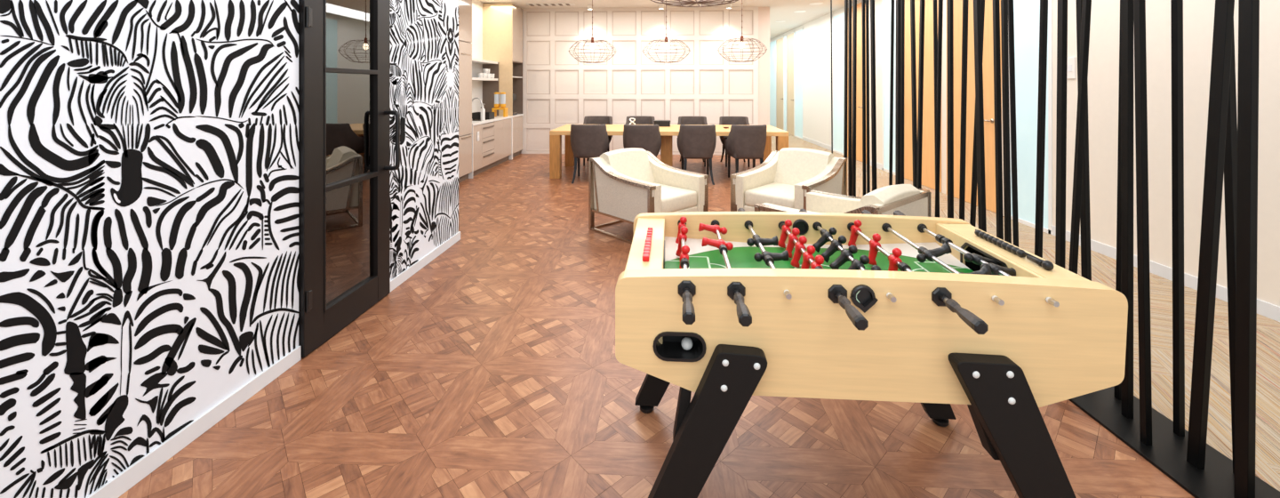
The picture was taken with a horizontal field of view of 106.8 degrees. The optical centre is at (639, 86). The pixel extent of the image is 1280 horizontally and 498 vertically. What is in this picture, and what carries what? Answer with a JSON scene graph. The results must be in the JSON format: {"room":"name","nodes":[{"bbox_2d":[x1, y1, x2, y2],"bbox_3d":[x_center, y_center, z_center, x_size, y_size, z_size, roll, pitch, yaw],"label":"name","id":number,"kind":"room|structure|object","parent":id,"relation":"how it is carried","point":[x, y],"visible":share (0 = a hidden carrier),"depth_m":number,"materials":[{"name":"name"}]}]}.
{"room":"common room","nodes":[
{"label":"common room","id":0,"kind":"room"},
{"bbox_2d":[0,0,458,497],"bbox_3d":[-1.926,-0.110,1.550,0.142,3.120,5.910,0,0,3],"label":"wall","id":1,"kind":"structure","parent":0,"point":[149,148],"depth_m":1.79,"materials":[{"name":"paper"}]},
{"bbox_2d":[86,231,460,497],"bbox_3d":[-1.920,1.413,1.556,0.153,0.075,5.922,0,0,3],"label":"baseboard","id":2,"kind":"structure","parent":1,"relation":"attached to","point":[140,469],"depth_m":2.01,"materials":[{"name":"white wood"}]},
{"bbox_2d":[298,0,399,357],"bbox_3d":[-1.793,0.240,2.925,0.256,2.420,0.806,0,0,3],"label":"door","id":3,"kind":"structure","parent":1,"relation":"in","point":[344,112],"depth_m":2.87,"materials":[{"name":"brown metal"}]},
{"bbox_2d":[471,0,483,112],"bbox_3d":[-3.316,-0.110,7.470,0.150,3.120,6.000,0,0,3],"label":"wall","id":4,"kind":"structure","parent":0,"point":[476,43],"depth_m":9.20,"materials":[{"name":"white paint"}]},
{"bbox_2d":[472,57,497,63],"bbox_3d":[-3.028,-0.463,8.567,0.320,0.045,1.820,0,0,3],"label":"wall shelf","id":5,"kind":"object","parent":4,"relation":"attached to","point":[474,60],"visible":0.5,"depth_m":8.88,"materials":[{"name":"white paint"}]},
{"bbox_2d":[472,77,497,80],"bbox_3d":[-3.028,-0.133,8.567,0.320,0.045,1.820,0,0,3],"label":"wall shelf","id":6,"kind":"object","parent":4,"relation":"attached to","point":[473,78],"visible":0.47,"depth_m":8.89,"materials":[{"name":"white paint"}]},
{"bbox_2d":[477,72,484,77],"bbox_3d":[-2.931,-0.200,8.747,0.110,0.090,0.092,0,0,37],"label":"cup","id":7,"kind":"object","parent":6,"relation":"on","point":[480,75],"visible":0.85,"depth_m":8.72,"materials":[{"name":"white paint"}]},
{"bbox_3d":[-2.902,-0.200,9.109,0.092,0.090,0.122,0,0,41],"label":"cup","id":8,"kind":"object","parent":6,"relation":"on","visible":0},
{"bbox_2d":[482,68,488,72],"bbox_3d":[-2.935,-0.290,9.057,0.110,0.090,0.092,0,0,-20],"label":"cup","id":9,"kind":"object","parent":8,"relation":"on","point":[484,70],"visible":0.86,"depth_m":9.02,"materials":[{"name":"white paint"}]},
{"bbox_2d":[482,62,498,115],"bbox_3d":[-2.978,0.055,9.487,0.330,1.070,0.013,0,0,3],"label":"backsplash","id":10,"kind":"structure","parent":4,"relation":"attached to","point":[489,87],"depth_m":9.48,"materials":[{"name":"white tile"}]},
{"bbox_2d":[520,6,769,155],"bbox_3d":[-0.260,-0.110,10.213,5.990,3.120,0.222,0,0,3],"label":"wall","id":11,"kind":"structure","parent":0,"point":[559,90],"depth_m":10.10,"materials":[{"name":"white paint"}]},
{"bbox_2d":[118,153,1194,497],"bbox_3d":[-0.494,1.451,4.263,5.800,0.002,11.772,0,0,3],"label":"floor","id":12,"kind":"structure","parent":0,"point":[492,370],"depth_m":2.06,"materials":[{"name":"brown wood"}]},
{"bbox_2d":[458,0,471,183],"bbox_3d":[-2.942,-0.095,7.251,0.620,3.090,0.480,0,0,3],"label":"tall cabinet","id":13,"kind":"object","parent":12,"relation":"on","point":[465,6],"visible":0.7,"depth_m":7.22,"materials":[{"name":"wood"}]},
{"bbox_2d":[468,125,472,178],"bbox_3d":[-2.932,1.036,7.502,0.605,0.827,0.018,0,0,3],"label":"end panel","id":14,"kind":"object","parent":12,"relation":"on","point":[470,174],"visible":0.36,"depth_m":7.48,"materials":[{"name":"white paint"}]},
{"bbox_2d":[472,124,481,175],"bbox_3d":[-2.929,1.038,7.711,0.600,0.825,0.400,0,0,3],"label":"base cabinet","id":15,"kind":"object","parent":12,"relation":"on","point":[476,145],"visible":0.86,"depth_m":7.69,"materials":[{"name":"beige wood"}]},
{"bbox_2d":[476,131,479,141],"bbox_3d":[-2.623,0.810,7.706,0.012,0.150,0.080,0,0,3],"label":"socket","id":16,"kind":"object","parent":15,"relation":"attached to","point":[477,132],"visible":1,"depth_m":7.68,"materials":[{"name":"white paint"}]},
{"bbox_2d":[472,113,523,125],"bbox_3d":[-2.864,0.606,8.845,0.610,0.032,2.708,0,0,3],"label":"countertop","id":17,"kind":"structure","parent":15,"relation":"on","point":[498,117],"depth_m":8.57,"materials":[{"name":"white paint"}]},
{"bbox_2d":[472,97,482,119],"bbox_3d":[-2.852,0.392,8.245,0.238,0.396,0.100,0,0,3],"label":"tap","id":18,"kind":"object","parent":17,"relation":"on","point":[474,98],"visible":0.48,"depth_m":8.26,"materials":[{"name":"silver metal"}]},
{"bbox_2d":[480,104,485,120],"bbox_3d":[-2.697,0.444,8.161,0.071,0.289,0.072,0,0,3],"label":"soap bottle","id":19,"kind":"object","parent":17,"relation":"on","point":[483,110],"visible":1,"depth_m":8.13,"materials":[{"name":"white paint"}]},
{"bbox_2d":[472,112,494,119],"bbox_3d":[-2.828,0.530,8.567,0.320,0.120,0.260,0,0,3],"label":"dish rack","id":20,"kind":"object","parent":17,"relation":"on","point":[475,115],"visible":0.72,"depth_m":8.44,"materials":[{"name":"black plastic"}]},
{"bbox_2d":[491,92,508,117],"bbox_3d":[-2.716,0.352,9.223,0.260,0.475,0.180,0,0,3],"label":"dispenser","id":21,"kind":"object","parent":17,"relation":"on","point":[496,94],"visible":0.98,"depth_m":9.18,"materials":[{"name":"yellow plastic"}]},
{"bbox_2d":[482,3,522,115],"bbox_3d":[-2.825,-0.530,9.849,0.600,2.240,0.720,0,0,3],"label":"wall cabinet","id":22,"kind":"object","parent":17,"relation":"on","point":[502,23],"depth_m":9.49,"materials":[{"name":"white paint"}]},
{"bbox_2d":[512,93,517,115],"bbox_3d":[-2.671,0.305,9.721,0.240,0.570,0.280,0,0,3],"label":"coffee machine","id":23,"kind":"object","parent":17,"relation":"on","point":[514,94],"visible":0.16,"depth_m":9.71,"materials":[{"name":"black plastic"}]},
{"bbox_2d":[479,121,494,173],"bbox_3d":[-2.897,1.038,8.190,0.618,0.825,0.560,0,0,3],"label":"base cabinet","id":24,"kind":"object","parent":12,"relation":"on","point":[487,128],"visible":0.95,"depth_m":8.14,"materials":[{"name":"beige wood"}]},
{"bbox_2d":[491,120,503,167],"bbox_3d":[-2.881,1.038,8.710,0.600,0.825,0.480,0,0,3],"label":"base cabinet","id":25,"kind":"object","parent":12,"relation":"on","point":[498,148],"visible":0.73,"depth_m":8.67,"materials":[{"name":"beige wood"}]},
{"bbox_2d":[500,118,511,163],"bbox_3d":[-2.857,1.038,9.190,0.600,0.825,0.480,0,0,3],"label":"base cabinet","id":26,"kind":"object","parent":12,"relation":"on","point":[507,123],"visible":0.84,"depth_m":9.15,"materials":[{"name":"beige wood"}]},
{"bbox_2d":[509,117,512,159],"bbox_3d":[-2.837,1.036,9.459,0.605,0.827,0.060,0,0,3],"label":"end panel","id":27,"kind":"object","parent":12,"relation":"on","point":[511,155],"visible":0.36,"depth_m":9.42,"materials":[{"name":"white paint"}]},
{"bbox_2d":[512,116,518,157],"bbox_3d":[-2.834,1.038,9.674,0.600,0.825,0.370,0,0,3],"label":"base cabinet","id":28,"kind":"object","parent":12,"relation":"on","point":[515,119],"visible":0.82,"depth_m":9.71,"materials":[{"name":"beige wood"}]},
{"bbox_2d":[515,115,522,156],"bbox_3d":[-2.816,1.038,10.034,0.600,0.825,0.350,0,0,3],"label":"base cabinet","id":29,"kind":"object","parent":12,"relation":"on","point":[520,118],"visible":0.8,"depth_m":10.01,"materials":[{"name":"beige wood"}]},
{"bbox_2d":[570,124,609,183],"bbox_3d":[-0.784,1.012,7.402,0.592,0.876,0.631,0,0,0],"label":"dining chair","id":30,"kind":"object","parent":12,"relation":"on","point":[587,140],"visible":0.92,"depth_m":7.13,"materials":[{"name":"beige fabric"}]},
{"bbox_2d":[583,115,612,165],"bbox_3d":[-0.807,1.012,8.945,0.592,0.876,0.631,0,0,3],"label":"dining chair","id":31,"kind":"object","parent":12,"relation":"on","point":[588,119],"visible":0.23,"depth_m":9.18,"materials":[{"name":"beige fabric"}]},
{"bbox_2d":[625,115,655,124],"bbox_3d":[0.002,1.012,8.906,0.592,0.876,0.631,0,0,3],"label":"dining chair","id":32,"kind":"object","parent":12,"relation":"on","point":[639,119],"visible":0.15,"depth_m":9.15,"materials":[{"name":"brown fabric"}]},
{"bbox_2d":[623,124,661,157],"bbox_3d":[0.032,1.012,7.362,0.592,0.876,0.631,0,0,4],"label":"dining chair","id":33,"kind":"object","parent":12,"relation":"on","point":[647,137],"visible":0.68,"depth_m":7.08,"materials":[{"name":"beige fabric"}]},
{"bbox_2d":[588,147,708,244],"bbox_3d":[0.077,1.054,4.755,0.815,0.792,0.902,0,0,-44],"label":"armchair","id":34,"kind":"object","parent":12,"relation":"on","point":[624,184],"visible":0.92,"depth_m":4.67,"materials":[{"name":"fabric"}]},
{"bbox_2d":[655,183,696,212],"bbox_3d":[0.174,1.090,4.654,0.524,0.150,0.590,0,0,-44],"label":"seat cushion","id":35,"kind":"object","parent":34,"relation":"on","point":[676,197],"depth_m":4.51,"materials":[{"name":"beige fabric"}]},
{"bbox_2d":[549,124,788,178],"bbox_3d":[0.460,1.075,8.027,3.700,0.750,1.320,0,0,3],"label":"dining table","id":36,"kind":"object","parent":12,"relation":"on","point":[667,132],"visible":0.62,"depth_m":7.57,"materials":[{"name":"brown wood"}]},
{"bbox_2d":[629,117,635,124],"bbox_3d":[-0.131,0.622,8.216,0.114,0.157,0.098,0,0,3],"label":"ornament","id":37,"kind":"object","parent":36,"relation":"on","point":[634,120],"visible":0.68,"depth_m":8.21,"materials":[{"name":"white paint"}]},
{"bbox_2d":[653,120,670,126],"bbox_3d":[0.385,0.650,8.341,0.290,0.100,0.190,0,0,3],"label":"storage box","id":38,"kind":"object","parent":36,"relation":"on","point":[661,123],"visible":0.89,"depth_m":8.25,"materials":[{"name":"black plastic"}]},
{"bbox_2d":[677,116,707,167],"bbox_3d":[0.986,1.012,8.858,0.592,0.876,0.631,0,0,3],"label":"dining chair","id":39,"kind":"object","parent":12,"relation":"on","point":[682,120],"visible":0.15,"depth_m":9.10,"materials":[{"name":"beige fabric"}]},
{"bbox_2d":[677,124,716,184],"bbox_3d":[0.872,1.012,7.321,0.592,0.876,0.631,0,0,2],"label":"dining chair","id":40,"kind":"object","parent":12,"relation":"on","point":[693,141],"visible":0.99,"depth_m":7.05,"materials":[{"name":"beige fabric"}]},
{"bbox_2d":[719,116,749,167],"bbox_3d":[1.765,1.012,8.820,0.592,0.876,0.631,0,0,3],"label":"dining chair","id":41,"kind":"object","parent":12,"relation":"on","point":[723,120],"visible":0.33,"depth_m":9.04,"materials":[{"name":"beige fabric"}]},
{"bbox_2d":[723,124,766,177],"bbox_3d":[1.625,1.012,7.304,0.592,0.876,0.631,0,0,-2],"label":"dining chair","id":42,"kind":"object","parent":12,"relation":"on","point":[742,141],"visible":0.97,"depth_m":7.04,"materials":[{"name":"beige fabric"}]},
{"bbox_2d":[730,147,847,211],"bbox_3d":[1.504,1.054,4.770,0.815,0.792,0.902,0,0,44],"label":"armchair","id":43,"kind":"object","parent":12,"relation":"on","point":[785,178],"visible":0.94,"depth_m":4.75,"materials":[{"name":"beige fabric"}]},
{"bbox_2d":[744,182,794,208],"bbox_3d":[1.406,1.090,4.670,0.524,0.150,0.590,0,0,44],"label":"seat cushion","id":44,"kind":"object","parent":43,"relation":"on","point":[782,194],"depth_m":4.58,"materials":[{"name":"beige fabric"}]},
{"bbox_2d":[754,184,930,216],"bbox_3d":[1.439,1.054,3.421,0.815,0.792,0.902,0,0,-39],"label":"armchair","id":45,"kind":"object","parent":12,"relation":"on","point":[905,198],"visible":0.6,"depth_m":3.22,"materials":[{"name":"beige fabric"}]},
{"bbox_2d":[615,208,1127,497],"bbox_3d":[0.659,0.997,1.712,1.420,0.907,1.070,0,0,4],"label":"foosball table","id":46,"kind":"object","parent":12,"relation":"on","point":[936,313],"visible":1,"depth_m":1.36,"materials":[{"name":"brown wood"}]},
{"bbox_2d":[642,226,652,261],"bbox_3d":[0.030,0.563,1.722,0.022,0.018,0.344,0,0,4],"label":"counter","id":47,"kind":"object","parent":46,"relation":"on","point":[648,241],"depth_m":1.65,"materials":[{"name":"red plastic"}]},
{"bbox_2d":[680,336,693,350],"bbox_3d":[0.142,0.774,1.431,0.035,0.035,0.035,0,0,3],"label":"foosball","id":48,"kind":"object","parent":46,"relation":"on","point":[686,342],"visible":1,"depth_m":1.42,"materials":[{"name":"white plastic"}]},
{"bbox_2d":[792,218,808,234],"bbox_3d":[0.682,0.598,2.020,0.065,0.065,0.016,0,0,4],"label":"cup","id":49,"kind":"object","parent":46,"relation":"on","point":[802,224],"depth_m":2.02,"materials":[{"name":"black plastic"}]},
{"bbox_2d":[849,284,878,312],"bbox_3d":[0.634,0.602,1.350,0.072,0.073,0.020,0,0,4],"label":"cup","id":50,"kind":"object","parent":46,"relation":"on","point":[864,298],"depth_m":1.35,"materials":[{"name":"black plastic"}]},
{"bbox_2d":[974,229,1054,270],"bbox_3d":[1.281,0.558,1.649,0.030,0.030,0.365,0,0,4],"label":"counter","id":51,"kind":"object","parent":46,"relation":"on","point":[1047,265],"depth_m":1.61,"materials":[{"name":"black plastic"}]},
{"bbox_2d":[830,0,1279,497],"bbox_3d":[2.195,-0.110,3.347,0.316,3.120,5.700,0,0,3],"label":"slatted screen","id":52,"kind":"object","parent":12,"relation":"on","point":[1184,456],"visible":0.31,"depth_m":1.98,"materials":[{"name":"black metal"}]},
{"bbox_2d":[478,0,859,39],"bbox_3d":[0.537,-1.720,8.484,7.650,0.100,20.000,0,0,3],"label":"ceiling","id":53,"kind":"structure","parent":0,"point":[780,10],"depth_m":9.87,"materials":[{"name":"paint"}]},
{"bbox_2d":[526,3,575,6],"bbox_3d":[-1.816,-1.664,9.700,0.970,0.012,0.240,0,0,3],"label":"ceiling vent","id":54,"kind":"object","parent":53,"relation":"in","point":[529,4],"visible":1,"depth_m":9.69,"materials":[{"name":"white metal"}]},
{"bbox_2d":[587,4,591,9],"bbox_3d":[-1.024,-1.624,9.781,0.109,0.092,0.109,0,0,3],"label":"light","id":55,"kind":"object","parent":53,"relation":"attached to","point":[589,6],"visible":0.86,"depth_m":9.73,"materials":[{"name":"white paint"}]},
{"bbox_2d":[568,0,615,63],"bbox_3d":[-0.808,-1.034,8.099,0.816,1.273,0.816,0,0,3],"label":"pendant lamp","id":56,"kind":"object","parent":53,"relation":"hanging from","point":[592,45],"visible":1,"depth_m":8.08,"materials":[{"name":"brown metal"}]},
{"bbox_2d":[658,3,663,8],"bbox_3d":[0.436,-1.624,9.710,0.109,0.092,0.109,0,0,3],"label":"light","id":57,"kind":"object","parent":53,"relation":"attached to","point":[660,6],"visible":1,"depth_m":9.66,"materials":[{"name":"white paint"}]},
{"bbox_2d":[642,0,690,63],"bbox_3d":[0.446,-1.034,8.038,0.816,1.273,0.816,0,0,-9],"label":"pendant lamp","id":58,"kind":"object","parent":53,"relation":"hanging from","point":[666,45],"visible":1,"depth_m":7.98,"materials":[{"name":"brown metal"}]},
{"bbox_2d":[650,0,738,7],"bbox_3d":[0.277,-1.039,2.309,0.816,1.273,0.816,0,0,0],"label":"pendant lamp","id":59,"kind":"object","parent":53,"relation":"hanging from","point":[682,3],"visible":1,"depth_m":2.35,"materials":[{"name":"brown metal"}]},
{"bbox_2d":[726,3,731,8],"bbox_3d":[1.803,-1.624,9.644,0.109,0.092,0.109,0,0,3],"label":"light","id":60,"kind":"object","parent":53,"relation":"attached to","point":[728,5],"visible":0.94,"depth_m":9.60,"materials":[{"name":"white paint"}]},
{"bbox_2d":[717,0,767,62],"bbox_3d":[1.709,-1.044,7.976,0.816,1.273,0.816,0,0,-3],"label":"pendant lamp","id":61,"kind":"object","parent":53,"relation":"hanging from","point":[741,44],"visible":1,"depth_m":7.96,"materials":[{"name":"brown metal"}]},
{"bbox_2d":[808,2,823,5],"bbox_3d":[3.555,-1.666,9.607,0.258,0.008,0.258,0,0,3],"label":"recessed light","id":62,"kind":"object","parent":53,"relation":"in","point":[812,4],"visible":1,"depth_m":9.61,"materials":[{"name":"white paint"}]},
{"bbox_2d":[769,0,1279,306],"bbox_3d":[4.283,-0.110,8.302,0.150,3.120,20.000,0,0,3],"label":"wall","id":63,"kind":"structure","parent":0,"point":[1198,15],"depth_m":3.68,"materials":[{"name":"paint"}]},
{"bbox_2d":[769,39,775,127],"bbox_3d":[4.614,-0.070,16.445,0.040,3.040,1.100,0,0,3],"label":"window","id":64,"kind":"structure","parent":63,"relation":"in","point":[772,44],"depth_m":16.48,"materials":[{"name":"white glass"}]},
{"bbox_2d":[776,35,783,129],"bbox_3d":[4.540,-0.075,15.438,0.090,3.050,1.010,0,0,3],"label":"door","id":65,"kind":"structure","parent":63,"relation":"in","point":[780,41],"depth_m":15.46,"materials":[{"name":"brown wood"}]},
{"bbox_2d":[784,34,786,131],"bbox_3d":[4.532,-0.070,14.757,0.040,3.040,0.440,0,0,3],"label":"window","id":66,"kind":"structure","parent":63,"relation":"in","point":[785,36],"depth_m":14.80,"materials":[{"name":"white glass"}]},
{"bbox_2d":[786,31,795,136],"bbox_3d":[4.477,-0.075,14.144,0.090,3.050,0.880,0,0,3],"label":"door","id":67,"kind":"structure","parent":63,"relation":"in","point":[790,36],"depth_m":14.07,"materials":[{"name":"brown wood"}]},
{"bbox_2d":[794,27,803,139],"bbox_3d":[4.462,-0.070,13.314,0.040,3.040,0.870,0,0,3],"label":"window","id":68,"kind":"structure","parent":63,"relation":"in","point":[799,34],"depth_m":13.26,"materials":[{"name":"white glass"}]},
{"bbox_2d":[832,10,844,154],"bbox_3d":[4.314,-0.070,10.273,0.040,3.040,0.780,0,0,3],"label":"window","id":69,"kind":"structure","parent":63,"relation":"in","point":[837,19],"depth_m":10.31,"materials":[{"name":"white glass"}]},
{"bbox_2d":[847,0,866,164],"bbox_3d":[4.245,-0.075,9.365,0.090,3.050,1.010,0,0,3],"label":"door","id":70,"kind":"structure","parent":63,"relation":"in","point":[859,95],"depth_m":9.22,"materials":[{"name":"brown wood"}]},
{"bbox_2d":[882,0,895,175],"bbox_3d":[4.201,-0.070,7.955,0.040,3.040,0.540,0,0,3],"label":"window","id":71,"kind":"structure","parent":63,"relation":"in","point":[886,4],"depth_m":8.06,"materials":[{"name":"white glass"}]},
{"bbox_2d":[904,0,941,191],"bbox_3d":[4.133,-0.075,7.088,0.092,3.050,1.170,0,0,3],"label":"door","id":72,"kind":"structure","parent":63,"relation":"in","point":[928,151],"depth_m":6.93,"materials":[{"name":"brown wood"}]},
{"bbox_2d":[946,0,1001,212],"bbox_3d":[4.074,-0.075,5.849,0.090,3.050,1.010,0,0,3],"label":"door","id":73,"kind":"structure","parent":63,"relation":"in","point":[988,60],"depth_m":5.85,"materials":[{"name":"brown wood"}]},
{"bbox_2d":[1008,0,1052,233],"bbox_3d":[4.054,-0.070,4.939,0.040,3.040,0.580,0,0,3],"label":"window","id":74,"kind":"structure","parent":63,"relation":"in","point":[1026,12],"depth_m":4.93,"materials":[{"name":"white glass"}]},
{"bbox_2d":[803,136,1279,321],"bbox_3d":[4.202,1.405,8.306,0.012,0.090,20.000,0,0,3],"label":"baseboard","id":75,"kind":"structure","parent":63,"relation":"attached to","point":[1272,311],"depth_m":3.59,"materials":[{"name":"white wood"}]},
{"bbox_2d":[1066,56,1075,79],"bbox_3d":[4.012,-0.170,4.431,0.016,0.200,0.090,0,0,3],"label":"switch panel","id":76,"kind":"object","parent":63,"relation":"attached to","point":[1071,60],"visible":0.77,"depth_m":4.42,"materials":[{"name":"white plastic"}]},
{"bbox_2d":[771,134,1279,491],"bbox_3d":[3.429,1.450,8.343,1.660,0.001,20.000,0,0,3],"label":"floor","id":77,"kind":"structure","parent":0,"point":[1219,436],"depth_m":2.63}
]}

